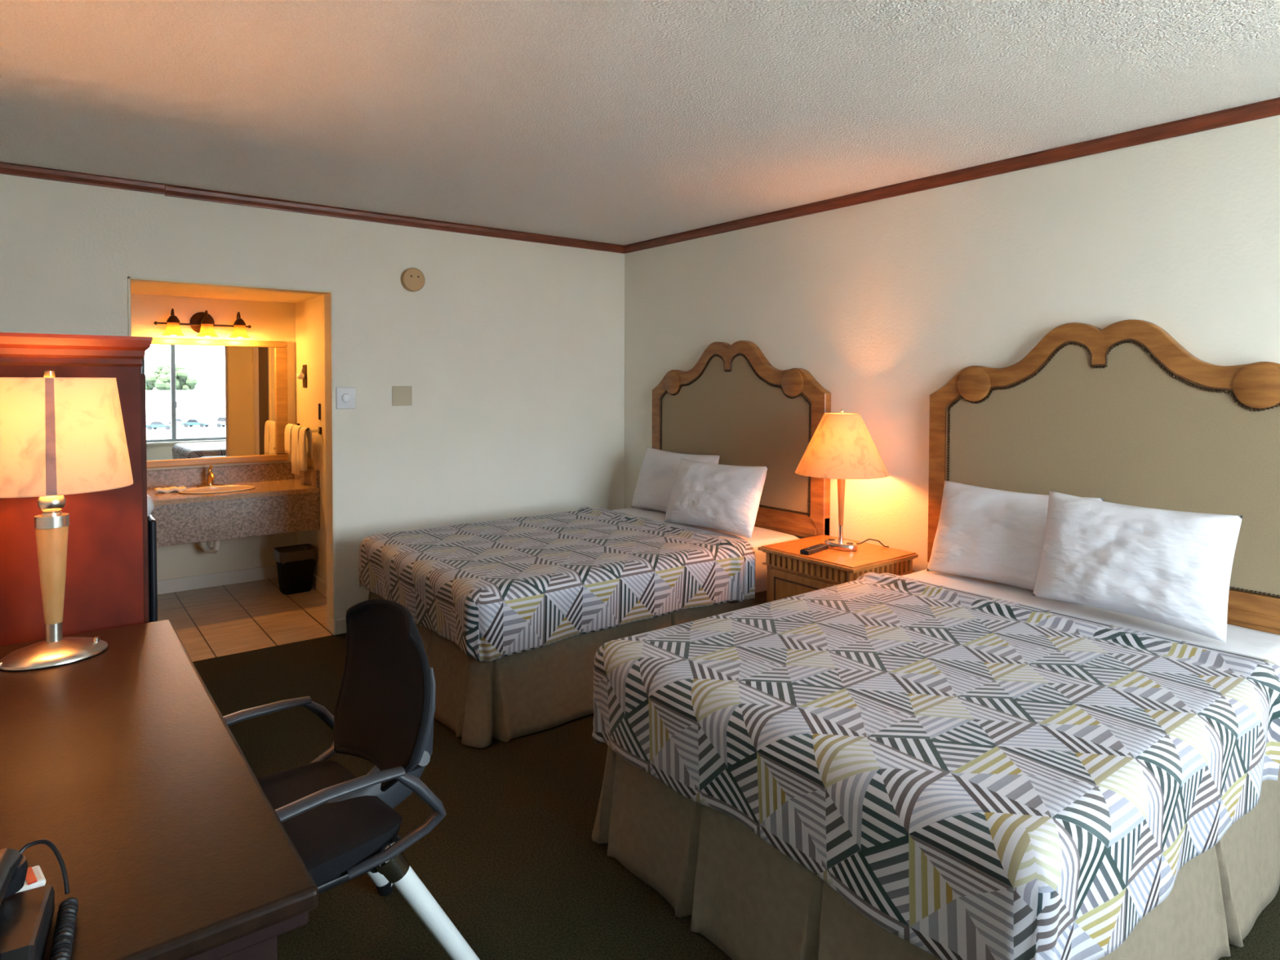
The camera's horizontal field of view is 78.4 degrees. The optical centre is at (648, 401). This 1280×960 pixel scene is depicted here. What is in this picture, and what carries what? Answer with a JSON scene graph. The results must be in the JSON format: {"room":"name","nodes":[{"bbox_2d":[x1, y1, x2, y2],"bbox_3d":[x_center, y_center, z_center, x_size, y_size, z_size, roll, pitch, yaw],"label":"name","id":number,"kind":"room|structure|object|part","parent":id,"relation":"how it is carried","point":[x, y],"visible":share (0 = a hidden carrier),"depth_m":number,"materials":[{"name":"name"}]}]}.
{"room":"hotel room","nodes":[
{"label":"hotel room","id":0,"kind":"room"},
{"bbox_2d":[130,293,297,580],"bbox_3d":[-3.348,0.284,5.365,1.740,2.050,0.100,-1,2,-38],"label":"wall","id":1,"kind":"structure","parent":0,"point":[268,321],"depth_m":5.56,"materials":[{"name":"paint"}]},
{"bbox_2d":[153,308,251,337],"bbox_3d":[-3.047,-0.535,5.388,0.591,0.186,0.198,-1,2,-38],"label":"vanity light","id":2,"kind":"object","parent":1,"relation":"attached to","point":[201,322],"visible":1,"depth_m":5.37,"materials":[{"name":"yellow glass"}]},
{"bbox_3d":[-3.178,-0.485,5.246,0.134,0.084,0.134,-1,2,-38],"label":"lamp shade","id":3,"kind":"part","parent":2,"relation":"part of","materials":[{"name":"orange glass"}]},
{"bbox_3d":[-3.190,-0.575,5.260,0.080,0.100,0.121,-1,2,-38],"label":"lamp arm","id":4,"kind":"part","parent":2,"relation":"part of","materials":[{"name":"brown metal"}]},
{"bbox_3d":[-3.021,-0.488,5.369,0.134,0.084,0.134,-1,2,-38],"label":"lamp shade","id":5,"kind":"part","parent":2,"relation":"part of","materials":[{"name":"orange glass"}]},
{"bbox_3d":[-3.033,-0.578,5.383,0.080,0.100,0.121,-1,2,-38],"label":"lamp arm","id":6,"kind":"part","parent":2,"relation":"part of","materials":[{"name":"brown metal"}]},
{"bbox_3d":[-2.875,-0.581,5.506,0.080,0.100,0.121,-1,2,-38],"label":"lamp arm","id":7,"kind":"part","parent":2,"relation":"part of","materials":[{"name":"brown metal"}]},
{"bbox_3d":[-2.863,-0.491,5.492,0.134,0.084,0.134,-1,2,-38],"label":"lamp shade","id":8,"kind":"part","parent":2,"relation":"part of","materials":[{"name":"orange glass"}]},
{"bbox_2d":[141,337,288,468],"bbox_3d":[-3.236,0.006,5.357,1.435,0.876,0.032,-1,2,-38],"label":"mirror","id":9,"kind":"object","parent":1,"relation":"attached to","point":[209,402],"visible":0.44,"depth_m":5.50,"materials":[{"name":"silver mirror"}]},
{"bbox_2d":[157,564,278,594],"bbox_3d":[-3.316,1.263,5.347,1.740,0.095,0.012,-1,2,-38],"label":"baseboard","id":10,"kind":"structure","parent":1,"relation":"attached to","point":[207,580],"depth_m":5.54,"materials":[{"name":"white paint"}]},
{"bbox_2d":[146,462,294,489],"bbox_3d":[-3.310,0.527,5.322,1.736,0.126,0.019,-1,2,-38],"label":"backsplash","id":11,"kind":"structure","parent":1,"relation":"attached to","point":[194,477],"depth_m":5.54,"materials":[{"name":"stone"}]},
{"bbox_2d":[146,462,319,546],"bbox_3d":[-3.128,0.677,5.093,1.736,0.412,0.613,-1,2,-38],"label":"countertop","id":12,"kind":"structure","parent":1,"relation":"attached to","point":[264,499],"depth_m":5.20,"materials":[{"name":"stone"}]},
{"bbox_2d":[154,485,186,493],"bbox_3d":[-3.146,0.578,5.162,0.178,0.034,0.103,-1,2,-38],"label":"washcloth","id":13,"kind":"object","parent":12,"relation":"on","point":[166,490],"visible":0.99,"depth_m":5.13,"materials":[{"name":"white fabric"}]},
{"bbox_2d":[197,540,221,553],"bbox_3d":[-3.034,0.883,5.371,0.295,0.295,0.084,1,2,38],"label":"drain pipe","id":14,"kind":"object","parent":12,"relation":"attached to","point":[217,544],"visible":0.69,"depth_m":5.32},
{"bbox_2d":[196,465,223,487],"bbox_3d":[-3.011,0.512,5.368,0.138,0.149,0.145,0,2,-2],"label":"faucet","id":15,"kind":"object","parent":12,"relation":"on","point":[211,476],"visible":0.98,"depth_m":5.37,"materials":[{"name":"gold metal"}]},
{"bbox_3d":[-3.014,0.479,5.389,0.037,0.084,0.042,-1,2,-38],"label":"handle","id":16,"kind":"part","parent":15,"relation":"part of","materials":[{"name":"gold metal"}]},
{"bbox_3d":[-2.985,0.523,5.353,0.043,0.099,0.130,-1,2,-38],"label":"spout","id":17,"kind":"part","parent":15,"relation":"part of","materials":[{"name":"gold metal"}]},
{"bbox_2d":[177,484,255,493],"bbox_3d":[-2.886,0.658,5.254,0.456,0.152,0.329,-1,2,-38],"label":"basin","id":18,"kind":"object","parent":12,"relation":"in","point":[231,488],"depth_m":5.32,"materials":[{"name":"white ceramic"}]},
{"bbox_2d":[130,281,323,302],"bbox_3d":[-2.889,-0.753,4.753,1.940,0.100,1.580,-1,2,-38],"label":"ceiling","id":19,"kind":"structure","parent":0,"point":[144,288],"depth_m":5.17,"materials":[{"name":"paint"}]},
{"bbox_2d":[295,294,326,582],"bbox_3d":[-2.167,0.288,5.348,0.100,2.050,1.580,-1,2,-38],"label":"wall","id":20,"kind":"structure","parent":0,"point":[309,313],"depth_m":5.47,"materials":[{"name":"paint"}]},
{"bbox_2d":[296,364,306,387],"bbox_3d":[-2.495,-0.183,5.624,0.062,0.165,0.090,-1,2,-38],"label":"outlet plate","id":21,"kind":"object","parent":20,"relation":"attached to","point":[303,374],"visible":1,"depth_m":5.61,"materials":[{"name":"brown metal"}]},
{"bbox_3d":[-2.474,-0.183,5.641,0.007,0.165,0.090,-1,2,-38],"label":"plate","id":22,"kind":"part","parent":21,"relation":"part of","materials":[{"name":"brown metal"}]},
{"bbox_2d":[297,423,321,434],"bbox_3d":[-2.441,0.192,5.550,0.078,0.050,0.600,-1,2,-38],"label":"towel rail","id":23,"kind":"object","parent":20,"relation":"attached to","point":[319,430],"visible":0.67,"depth_m":5.33,"materials":[{"name":"silver metal"}]},
{"bbox_2d":[284,423,296,454],"bbox_3d":[-2.583,0.267,5.672,0.078,0.213,0.165,-1,2,-38],"label":"towel","id":24,"kind":"object","parent":23,"relation":"hanging from","point":[287,433],"visible":0.63,"depth_m":5.65,"materials":[{"name":"white fabric"}]},
{"bbox_2d":[291,425,306,475],"bbox_3d":[-2.473,0.338,5.536,0.079,0.339,0.179,-1,2,-38],"label":"towel","id":25,"kind":"object","parent":23,"relation":"hanging from","point":[295,428],"visible":0.65,"depth_m":5.48,"materials":[{"name":"white fabric"}]},
{"bbox_2d":[297,426,313,471],"bbox_3d":[-2.360,0.323,5.394,0.074,0.298,0.140,-1,2,-38],"label":"towel","id":26,"kind":"object","parent":23,"relation":"hanging from","point":[303,453],"visible":0.91,"depth_m":5.37,"materials":[{"name":"white fabric"}]},
{"bbox_3d":[-2.442,0.192,5.550,0.077,0.019,0.580,-1,2,-38],"label":"rail","id":27,"kind":"part","parent":23,"relation":"part of","materials":[{"name":"silver metal"}]},
{"bbox_2d":[311,573,326,597],"bbox_3d":[-2.385,1.260,5.559,0.012,0.095,0.795,-1,2,-38],"label":"baseboard","id":28,"kind":"structure","parent":20,"relation":"attached to","point":[317,584],"depth_m":5.39,"materials":[{"name":"white paint"}]},
{"bbox_2d":[318,403,320,419],"bbox_3d":[-2.249,0.068,5.357,0.009,0.110,0.025,-1,2,-38],"label":"light switch","id":29,"kind":"object","parent":20,"relation":"attached to","point":[319,404],"visible":1,"depth_m":5.35,"materials":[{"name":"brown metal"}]},
{"bbox_2d":[0,173,624,620],"bbox_3d":[-1.706,0.114,4.624,3.780,2.440,0.120,-1,2,-38],"label":"wall","id":30,"kind":"structure","parent":0,"point":[510,352],"depth_m":4.74,"materials":[{"name":"paint"}]},
{"bbox_2d":[127,276,335,619],"bbox_3d":[-2.219,0.315,4.230,0.974,1.878,0.132,-1,2,-38],"label":"door frame","id":31,"kind":"structure","parent":30,"relation":"attached to","point":[328,295],"depth_m":4.49,"materials":[{"name":"paint"}]},
{"bbox_2d":[0,161,625,253],"bbox_3d":[-1.658,-1.079,4.534,3.780,0.061,0.026,-1,2,-38],"label":"crown molding","id":32,"kind":"structure","parent":30,"relation":"attached to","point":[175,191],"depth_m":4.27,"materials":[{"name":"brown wood"}]},
{"bbox_2d":[326,614,336,635],"bbox_3d":[-1.842,1.291,4.552,0.012,0.090,0.142,-1,2,-38],"label":"baseboard","id":33,"kind":"object","parent":30,"relation":"attached to","point":[331,623],"visible":1,"depth_m":4.54,"materials":[{"name":"white paint"}]},
{"bbox_2d":[335,617,346,634],"bbox_3d":[-0.988,1.280,5.136,2.052,0.085,0.012,-1,2,-38],"label":"baseboard","id":34,"kind":"structure","parent":30,"relation":"attached to","point":[340,624],"depth_m":4.52,"materials":[{"name":"white paint"}]},
{"bbox_2d":[336,386,355,408],"bbox_3d":[-1.737,-0.021,4.506,0.108,0.124,0.021,-1,2,-38],"label":"thermostat","id":35,"kind":"object","parent":30,"relation":"attached to","point":[345,396],"visible":1,"depth_m":4.50,"materials":[{"name":"grey plastic"}]},
{"bbox_3d":[-1.735,-0.021,4.503,0.052,0.052,0.013,-1,2,-38],"label":"dimmer knob","id":36,"kind":"part","parent":35,"relation":"part of","materials":[{"name":"white plastic"}]},
{"bbox_2d":[392,386,412,405],"bbox_3d":[-1.481,-0.036,4.713,0.120,0.116,0.009,-1,2,-38],"label":"blank plate","id":37,"kind":"object","parent":30,"relation":"attached to","point":[402,395],"visible":1,"depth_m":4.71,"materials":[{"name":"beige plastic"}]},
{"bbox_2d":[400,267,425,291],"bbox_3d":[-1.418,-0.734,4.722,0.140,0.140,0.040,-1,2,-38],"label":"smoke detector","id":38,"kind":"object","parent":30,"relation":"attached to","point":[412,279],"visible":1,"depth_m":4.71,"materials":[{"name":"plastic"}]},
{"bbox_2d":[0,0,1279,245],"bbox_3d":[0.252,-1.081,2.089,3.980,0.100,6.470,-1,2,-38],"label":"ceiling","id":39,"kind":"structure","parent":0,"point":[623,122],"depth_m":2.65,"materials":[{"name":"white paint"}]},
{"bbox_2d":[157,577,1279,959],"bbox_3d":[-0.242,1.439,2.780,3.980,0.100,8.050,-1,2,-38],"label":"floor","id":40,"kind":"structure","parent":0,"point":[513,861],"depth_m":2.57,"materials":[{"name":"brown carpet"}]},
{"bbox_2d":[0,332,152,646],"bbox_3d":[-1.896,0.602,2.361,0.651,1.585,0.687,-1,2,-38],"label":"armoire","id":41,"kind":"object","parent":40,"relation":"on","point":[107,579],"visible":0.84,"depth_m":2.20,"materials":[{"name":"brown wood"}]},
{"bbox_3d":[-1.897,-0.147,2.338,0.643,0.086,0.687,-1,2,-38],"label":"crown moulding","id":42,"kind":"part","parent":41,"relation":"part of","materials":[{"name":"brown wood"}]},
{"bbox_3d":[-1.570,0.605,2.426,0.013,1.380,0.296,-1,2,-38],"label":"door","id":43,"kind":"part","parent":41,"relation":"part of","materials":[{"name":"brown wood"}]},
{"bbox_2d":[147,514,157,622],"bbox_3d":[-2.468,0.937,3.443,0.488,0.854,0.460,-1,2,-38],"label":"mini fridge","id":44,"kind":"object","parent":40,"relation":"on","point":[152,525],"visible":0.09,"depth_m":3.40,"materials":[{"name":"black metal"}]},
{"bbox_2d":[146,494,154,515],"bbox_3d":[-2.312,0.449,3.450,0.234,0.116,0.234,-1,2,-38],"label":"serving bowl","id":45,"kind":"object","parent":44,"relation":"on","point":[150,505],"visible":0.12,"depth_m":3.47,"materials":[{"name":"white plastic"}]},
{"bbox_2d":[0,619,318,959],"bbox_3d":[-1.206,1.041,1.501,0.687,0.759,1.550,-1,2,-38],"label":"desk","id":46,"kind":"object","parent":40,"relation":"on","point":[170,843],"visible":0.92,"depth_m":1.28,"materials":[{"name":"brown laminate"}]},
{"bbox_2d":[16,865,45,893],"bbox_3d":[-0.892,0.667,1.066,0.050,0.012,0.110,2,2,43],"label":"sachet","id":47,"kind":"object","parent":46,"relation":"on","point":[35,878],"visible":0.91,"depth_m":1.09,"materials":[{"name":"paper"}]},
{"bbox_2d":[25,866,37,884],"bbox_3d":[-0.863,0.661,1.094,0.044,0.002,0.010,2,2,43],"label":"print","id":48,"kind":"object","parent":47,"relation":"on","point":[31,878],"depth_m":1.09,"materials":[{"name":"paper"}]},
{"bbox_2d":[0,839,78,959],"bbox_3d":[-0.793,0.627,0.916,0.201,0.100,0.273,-1,2,-31],"label":"telephone","id":49,"kind":"object","parent":46,"relation":"on","point":[26,917],"visible":1,"depth_m":0.97,"materials":[{"name":"black plastic"}]},
{"bbox_2d":[0,370,133,671],"bbox_3d":[-1.548,0.284,1.974,0.430,0.726,0.345,0,2,-9],"label":"table lamp","id":50,"kind":"object","parent":46,"relation":"on","point":[60,437],"visible":1,"depth_m":1.90,"materials":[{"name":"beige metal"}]},
{"bbox_3d":[-1.506,0.078,1.974,0.346,0.278,0.346,2,2,43],"label":"lamp shade","id":51,"kind":"part","parent":50,"relation":"part of","materials":[{"name":"beige fabric"}]},
{"bbox_2d":[93,636,98,642],"bbox_3d":[-1.434,0.617,2.037,0.012,0.015,0.012,2,2,43],"label":"switch","id":52,"kind":"object","parent":50,"relation":"attached to","point":[96,638],"depth_m":2.03,"materials":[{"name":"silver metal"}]},
{"bbox_3d":[-0.775,1.085,0.924,0.625,0.705,0.030,-1,2,-38],"label":"panel","id":53,"kind":"part","parent":46,"relation":"part of","materials":[{"name":"brown wood"}]},
{"bbox_2d":[273,543,316,594],"bbox_3d":[-2.447,1.161,5.434,0.245,0.296,0.216,-1,2,-38],"label":"waste bin","id":54,"kind":"object","parent":40,"relation":"on","point":[295,563],"visible":1,"depth_m":5.37,"materials":[{"name":"black plastic"}]},
{"bbox_2d":[222,599,479,959],"bbox_3d":[-0.812,0.964,1.811,0.715,0.905,0.574,-1,2,-44],"label":"office chair","id":55,"kind":"object","parent":40,"relation":"on","point":[344,827],"visible":0.69,"depth_m":1.87,"materials":[{"name":"black fabric"}]},
{"bbox_3d":[-1.033,0.806,1.957,0.369,0.060,0.038,-1,2,-44],"label":"armrest","id":56,"kind":"part","parent":55,"relation":"part of","materials":[{"name":"grey plastic"}]},
{"bbox_3d":[-0.845,0.983,1.779,0.450,0.077,0.470,-1,2,-44],"label":"seat","id":57,"kind":"part","parent":55,"relation":"part of","materials":[{"name":"black fabric"}]},
{"bbox_3d":[-0.669,0.817,1.580,0.369,0.060,0.038,-1,2,-44],"label":"armrest","id":58,"kind":"part","parent":55,"relation":"part of","materials":[{"name":"grey plastic"}]},
{"bbox_3d":[-0.846,1.023,1.780,0.326,0.036,0.400,-1,2,-44],"label":"under frame","id":59,"kind":"part","parent":55,"relation":"part of","materials":[{"name":"black plastic"}]},
{"bbox_3d":[-0.815,1.191,2.148,0.048,0.406,0.265,1,2,33],"label":"leg","id":60,"kind":"part","parent":55,"relation":"part of","materials":[{"name":"white plastic"}]},
{"bbox_3d":[-0.663,0.705,1.948,0.124,0.381,0.429,-1,2,-44],"label":"backrest","id":61,"kind":"part","parent":55,"relation":"part of","materials":[{"name":"black fabric"}]},
{"bbox_3d":[-0.669,0.703,1.942,0.116,0.392,0.440,-1,2,-44],"label":"frame","id":62,"kind":"part","parent":55,"relation":"part of","materials":[{"name":"grey plastic"}]},
{"bbox_3d":[-0.483,1.201,1.804,0.265,0.406,0.048,-1,2,-31],"label":"leg","id":63,"kind":"part","parent":55,"relation":"part of","materials":[{"name":"white plastic"}]},
{"bbox_2d":[368,507,799,747],"bbox_3d":[-0.353,1.034,4.255,2.026,0.614,1.491,-1,2,-38],"label":"bed","id":64,"kind":"object","parent":40,"relation":"on","point":[505,699],"visible":0.22,"depth_m":3.32,"materials":[{"name":"white fabric"}]},
{"bbox_2d":[359,506,755,662],"bbox_3d":[-0.518,0.851,4.115,1.555,0.311,1.514,-1,2,-38],"label":"bedspread","id":65,"kind":"object","parent":64,"relation":"on","point":[495,589],"visible":0.99,"depth_m":3.64,"materials":[{"name":"multicoloured fabric"}]},
{"bbox_2d":[631,447,719,511],"bbox_3d":[0.157,0.511,4.962,0.217,0.393,0.711,-1,2,-38],"label":"pillow","id":66,"kind":"object","parent":64,"relation":"on","point":[659,468],"visible":0.65,"depth_m":4.98,"materials":[{"name":"fabric"}]},
{"bbox_3d":[-0.327,0.872,4.265,1.960,0.292,1.376,-1,2,-38],"label":"mattress","id":67,"kind":"part","parent":64,"relation":"part of","materials":[{"name":"white fabric"}]},
{"bbox_2d":[664,458,768,538],"bbox_3d":[0.368,0.531,4.436,0.220,0.384,0.716,-1,2,-39],"label":"pillow","id":68,"kind":"object","parent":64,"relation":"on","point":[721,497],"visible":1,"depth_m":4.31,"materials":[{"name":"fabric"}]},
{"bbox_2d":[757,534,918,602],"bbox_3d":[0.924,1.046,3.889,0.506,0.631,0.590,-1,2,-38],"label":"nightstand","id":69,"kind":"object","parent":40,"relation":"on","point":[790,572],"visible":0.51,"depth_m":3.77,"materials":[{"name":"brown wood"}]},
{"bbox_3d":[0.754,0.941,3.753,0.018,0.200,0.470,-1,2,-38],"label":"drawer","id":70,"kind":"part","parent":69,"relation":"part of","materials":[{"name":"brown wood"}]},
{"bbox_2d":[800,543,828,555],"bbox_3d":[0.810,0.719,3.835,0.048,0.024,0.200,2,2,42],"label":"remote control","id":71,"kind":"object","parent":69,"relation":"on","point":[811,549],"visible":1,"depth_m":3.80,"materials":[{"name":"black plastic"}]},
{"bbox_2d":[795,408,888,551],"bbox_3d":[0.957,0.383,3.901,0.454,0.693,0.454,-1,2,-38],"label":"table lamp","id":72,"kind":"object","parent":69,"relation":"on","point":[842,447],"visible":0.98,"depth_m":3.78,"materials":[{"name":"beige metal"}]},
{"bbox_3d":[0.957,0.469,3.904,0.042,0.298,0.042,-1,2,-38],"label":"stem","id":73,"kind":"part","parent":72,"relation":"part of","materials":[{"name":"orange wood"}]},
{"bbox_3d":[0.957,0.208,3.897,0.454,0.300,0.454,-1,2,-38],"label":"lamp shade","id":74,"kind":"part","parent":72,"relation":"part of","materials":[{"name":"beige fabric"}]},
{"bbox_3d":[1.107,0.705,3.920,0.187,0.047,0.018,0,2,0],"label":"power cord","id":75,"kind":"part","parent":72,"relation":"part of","materials":[{"name":"black plastic"}]},
{"bbox_2d":[591,568,1279,959],"bbox_3d":[1.004,1.084,2.545,1.998,0.614,1.496,-1,2,-38],"label":"bed","id":76,"kind":"object","parent":40,"relation":"on","point":[752,900],"visible":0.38,"depth_m":2.05,"materials":[{"name":"patterned striped fabric"},{"name":"beige fabric"},{"name":"white cotton"}]},
{"bbox_2d":[591,572,1279,959],"bbox_3d":[0.836,0.918,2.407,1.525,0.346,1.493,-1,2,-38],"label":"bedspread","id":77,"kind":"object","parent":76,"relation":"on","point":[977,776],"visible":1,"depth_m":1.92,"materials":[{"name":"multicoloured fabric"}]},
{"bbox_2d":[926,480,1103,605],"bbox_3d":[1.492,0.561,3.253,0.221,0.393,0.676,-1,2,-36],"label":"pillow","id":78,"kind":"object","parent":76,"relation":"on","point":[983,533],"visible":0.72,"depth_m":3.25,"materials":[{"name":"fabric"}]},
{"bbox_3d":[1.027,0.923,2.557,1.930,0.292,1.376,-1,2,-38],"label":"mattress","id":79,"kind":"part","parent":76,"relation":"part of","materials":[{"name":"white fabric"}]},
{"bbox_2d":[1032,490,1242,642],"bbox_3d":[1.678,0.551,2.744,0.215,0.403,0.611,-1,2,-34],"label":"pillow","id":80,"kind":"object","parent":76,"relation":"on","point":[1170,567],"visible":1,"depth_m":2.65,"materials":[{"name":"fabric"}]},
{"bbox_2d":[624,115,1279,635],"bbox_3d":[1.777,0.160,3.317,0.100,2.440,6.470,-1,2,-38],"label":"wall","id":81,"kind":"structure","parent":0,"point":[883,302],"depth_m":3.70,"materials":[{"name":"paint"}]},
{"bbox_2d":[652,340,831,537],"bbox_3d":[0.496,0.182,4.824,0.062,1.106,1.506,-1,2,-38],"label":"headboard","id":82,"kind":"object","parent":81,"relation":"attached to","point":[734,405],"visible":0.75,"depth_m":4.63,"materials":[{"name":"brown wood"}]},
{"bbox_3d":[0.481,0.164,4.812,0.008,0.910,1.304,-1,2,-38],"label":"nailhead trim","id":83,"kind":"part","parent":82,"relation":"part of","materials":[{"name":"brown metal"}]},
{"bbox_3d":[0.488,0.159,4.817,0.008,0.902,1.314,-1,2,-38],"label":"upholstered panel","id":84,"kind":"part","parent":82,"relation":"part of","materials":[{"name":"beige fabric"}]},
{"bbox_3d":[0.498,0.672,4.840,0.055,0.125,1.506,-1,2,-38],"label":"rail","id":85,"kind":"part","parent":82,"relation":"part of","materials":[{"name":"brown wood"}]},
{"bbox_2d":[623,97,1279,253],"bbox_3d":[1.730,-1.031,3.247,0.026,0.055,6.173,-1,2,-38],"label":"crown molding","id":86,"kind":"structure","parent":81,"relation":"attached to","point":[1269,108],"depth_m":3.44,"materials":[{"name":"brown wood"}]},
{"bbox_2d":[927,319,1279,635],"bbox_3d":[1.806,0.232,3.149,0.062,1.106,1.506,-1,2,-38],"label":"headboard","id":87,"kind":"object","parent":81,"relation":"attached to","point":[1121,412],"visible":0.75,"depth_m":3.04,"materials":[{"name":"brown wood"}]},
{"bbox_3d":[1.807,0.722,3.164,0.055,0.125,1.506,-1,2,-38],"label":"rail","id":88,"kind":"part","parent":87,"relation":"part of","materials":[{"name":"brown wood"}]},
{"bbox_3d":[1.791,0.204,3.136,0.007,0.906,1.329,-1,2,-38],"label":"bead moulding","id":89,"kind":"part","parent":87,"relation":"part of","materials":[{"name":"brown wood"}]}
]}

